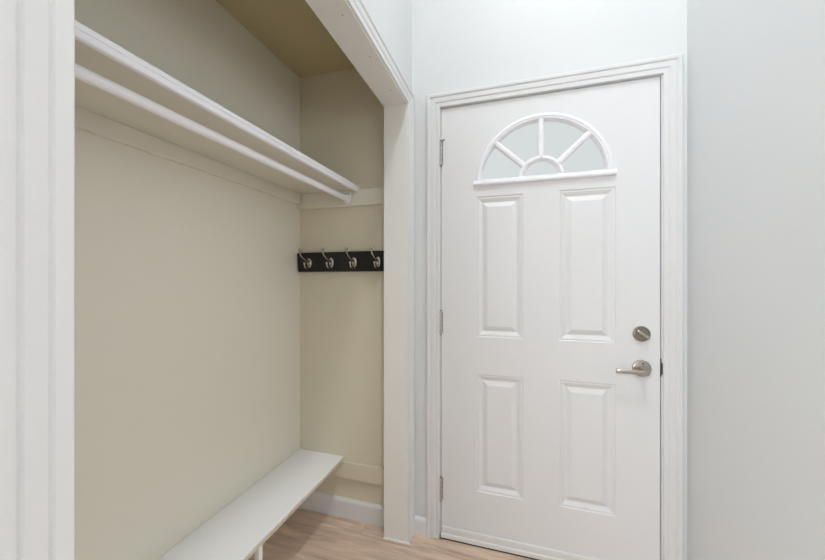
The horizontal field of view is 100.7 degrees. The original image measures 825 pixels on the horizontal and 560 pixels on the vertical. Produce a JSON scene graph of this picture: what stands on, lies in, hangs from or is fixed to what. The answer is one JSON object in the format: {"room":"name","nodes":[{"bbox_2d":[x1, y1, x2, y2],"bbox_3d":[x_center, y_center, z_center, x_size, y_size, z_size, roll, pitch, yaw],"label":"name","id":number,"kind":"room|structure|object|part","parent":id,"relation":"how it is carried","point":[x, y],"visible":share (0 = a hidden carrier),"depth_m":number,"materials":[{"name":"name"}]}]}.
{"room":"entryway","nodes":[
{"label":"entryway","id":0,"kind":"room"},
{"bbox_2d":[75,0,299,559],"bbox_3d":[-0.871,0.037,1.221,0.100,2.404,1.680,0,0,17],"label":"wall","id":1,"kind":"structure","parent":0,"point":[187,279],"depth_m":1.19,"materials":[{"name":"beige paint"}]},
{"bbox_2d":[75,106,299,203],"bbox_3d":[-0.820,-0.437,1.183,0.018,0.055,1.398,0,0,17],"label":"cleat","id":2,"kind":"object","parent":1,"relation":"attached to","point":[85,120],"visible":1,"depth_m":1.15,"materials":[{"name":"beige paint"}]},
{"bbox_2d":[75,20,359,193],"bbox_3d":[-0.655,-0.466,1.134,0.361,0.030,1.438,0,0,17],"label":"closet shelf","id":3,"kind":"object","parent":2,"relation":"on","point":[94,52],"visible":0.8,"depth_m":0.97,"materials":[{"name":"beige paint"}]},
{"bbox_2d":[216,0,353,77],"bbox_3d":[-0.577,-1.135,1.109,0.526,0.060,1.440,0,0,17],"label":"ceiling","id":4,"kind":"structure","parent":0,"point":[291,30],"depth_m":1.53,"materials":[{"name":"beige paint"}]},
{"bbox_2d":[363,0,411,89],"bbox_3d":[-0.302,-0.986,0.914,0.116,4.450,1.650,0,0,17],"label":"wall","id":5,"kind":"structure","parent":0,"point":[393,18],"depth_m":1.49,"materials":[{"name":"white paint"}]},
{"bbox_2d":[0,0,414,559],"bbox_3d":[-0.260,0.152,1.020,0.135,2.172,1.406,0,0,17],"label":"door frame","id":6,"kind":"structure","parent":5,"relation":"attached to","point":[37,37],"depth_m":0.38,"materials":[{"name":"white paint"}]},
{"bbox_2d":[248,508,532,559],"bbox_3d":[0.323,1.264,-0.309,5.600,0.050,4.000,0,0,17],"label":"floor","id":7,"kind":"structure","parent":0,"point":[306,534],"depth_m":1.60,"materials":[{"name":"brown wood"}]},
{"bbox_2d":[157,449,383,559],"bbox_3d":[-0.577,1.082,1.110,0.524,0.314,1.438,0,0,17],"label":"bench","id":8,"kind":"object","parent":7,"relation":"on","point":[239,530],"visible":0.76,"depth_m":1.39,"materials":[{"name":"white paint"}]},
{"bbox_3d":[-0.552,1.092,1.227,0.019,0.293,0.019,0,0,17],"label":"leg","id":9,"kind":"part","parent":8,"relation":"part of","materials":[{"name":"white paint"}]},
{"bbox_2d":[300,0,686,559],"bbox_3d":[0.302,-0.986,1.665,1.880,4.450,0.140,0,0,17],"label":"wall","id":10,"kind":"structure","parent":0,"point":[342,118],"depth_m":1.73,"materials":[{"name":"beige paint"}]},
{"bbox_2d":[297,246,383,271],"bbox_3d":[-0.384,-0.102,1.740,0.514,0.117,0.119,0,0,17],"label":"hook rail","id":11,"kind":"object","parent":10,"relation":"attached to","point":[351,261],"visible":0.98,"depth_m":1.76,"materials":[{"name":"black paint"}]},
{"bbox_2d":[298,491,383,526],"bbox_3d":[-0.367,1.190,1.791,0.526,0.098,0.014,0,0,17],"label":"baseboard","id":12,"kind":"structure","parent":10,"relation":"attached to","point":[357,510],"depth_m":1.78,"materials":[{"name":"white paint"}]},
{"bbox_2d":[298,187,383,209],"bbox_3d":[-0.368,-0.423,1.788,0.525,0.082,0.018,0,0,17],"label":"cleat","id":13,"kind":"object","parent":10,"relation":"attached to","point":[371,196],"visible":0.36,"depth_m":1.78,"materials":[{"name":"beige paint"}]},
{"bbox_2d":[75,63,350,202],"bbox_3d":[-0.543,-0.427,1.099,0.042,0.062,1.403,0,0,17],"label":"closet rod","id":14,"kind":"object","parent":13,"relation":"attached to","point":[82,73],"visible":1,"depth_m":0.90,"materials":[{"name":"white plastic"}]},
{"bbox_2d":[343,191,350,202],"bbox_3d":[-0.339,-0.427,1.760,0.042,0.062,0.018,0,0,17],"label":"socket","id":15,"kind":"object","parent":13,"relation":"attached to","point":[348,194],"depth_m":1.76,"materials":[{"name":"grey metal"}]},
{"bbox_2d":[415,515,425,536],"bbox_3d":[0.033,1.197,1.667,0.078,0.083,0.014,0,0,17],"label":"baseboard","id":16,"kind":"structure","parent":10,"relation":"attached to","point":[420,522],"depth_m":1.66,"materials":[{"name":"white paint"}]},
{"bbox_2d":[440,77,659,559],"bbox_3d":[0.563,0.208,1.506,0.910,2.060,0.108,0,0,17],"label":"door","id":17,"kind":"structure","parent":10,"relation":"in","point":[550,310],"depth_m":1.50,"materials":[{"name":"white paint"}]},
{"bbox_3d":[0.576,-0.590,1.537,0.561,0.280,0.006,0,0,17],"label":"glass pane","id":18,"kind":"part","parent":17,"relation":"part of","materials":[{"name":"white"}]},
{"bbox_3d":[0.570,-0.594,1.519,0.577,0.288,0.032,0,0,17],"label":"fanlight frame","id":19,"kind":"part","parent":17,"relation":"part of","materials":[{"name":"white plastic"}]},
{"bbox_3d":[0.569,-0.451,1.517,0.586,0.027,0.038,0,0,17],"label":"fanlight sill","id":20,"kind":"part","parent":17,"relation":"part of","materials":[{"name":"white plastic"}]},
{"bbox_3d":[0.877,0.367,1.362,0.116,0.022,0.017,0,0,17],"label":"lever","id":21,"kind":"part","parent":17,"relation":"part of","materials":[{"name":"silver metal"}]},
{"bbox_3d":[0.930,0.361,1.377,0.068,0.068,0.050,0,0,17],"label":"handle","id":22,"kind":"part","parent":17,"relation":"part of","materials":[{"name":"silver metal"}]},
{"bbox_2d":[426,53,682,559],"bbox_3d":[0.587,0.174,1.567,1.041,2.129,0.156,0,0,17],"label":"door frame","id":23,"kind":"structure","parent":10,"relation":"attached to","point":[670,66],"depth_m":1.38,"materials":[{"name":"white paint"}]},
{"bbox_2d":[687,0,824,559],"bbox_3d":[1.035,-0.986,1.020,0.100,4.450,0.660,0,0,17],"label":"wall","id":24,"kind":"structure","parent":0,"point":[756,68],"depth_m":0.96,"materials":[{"name":"white paint"}]}
]}

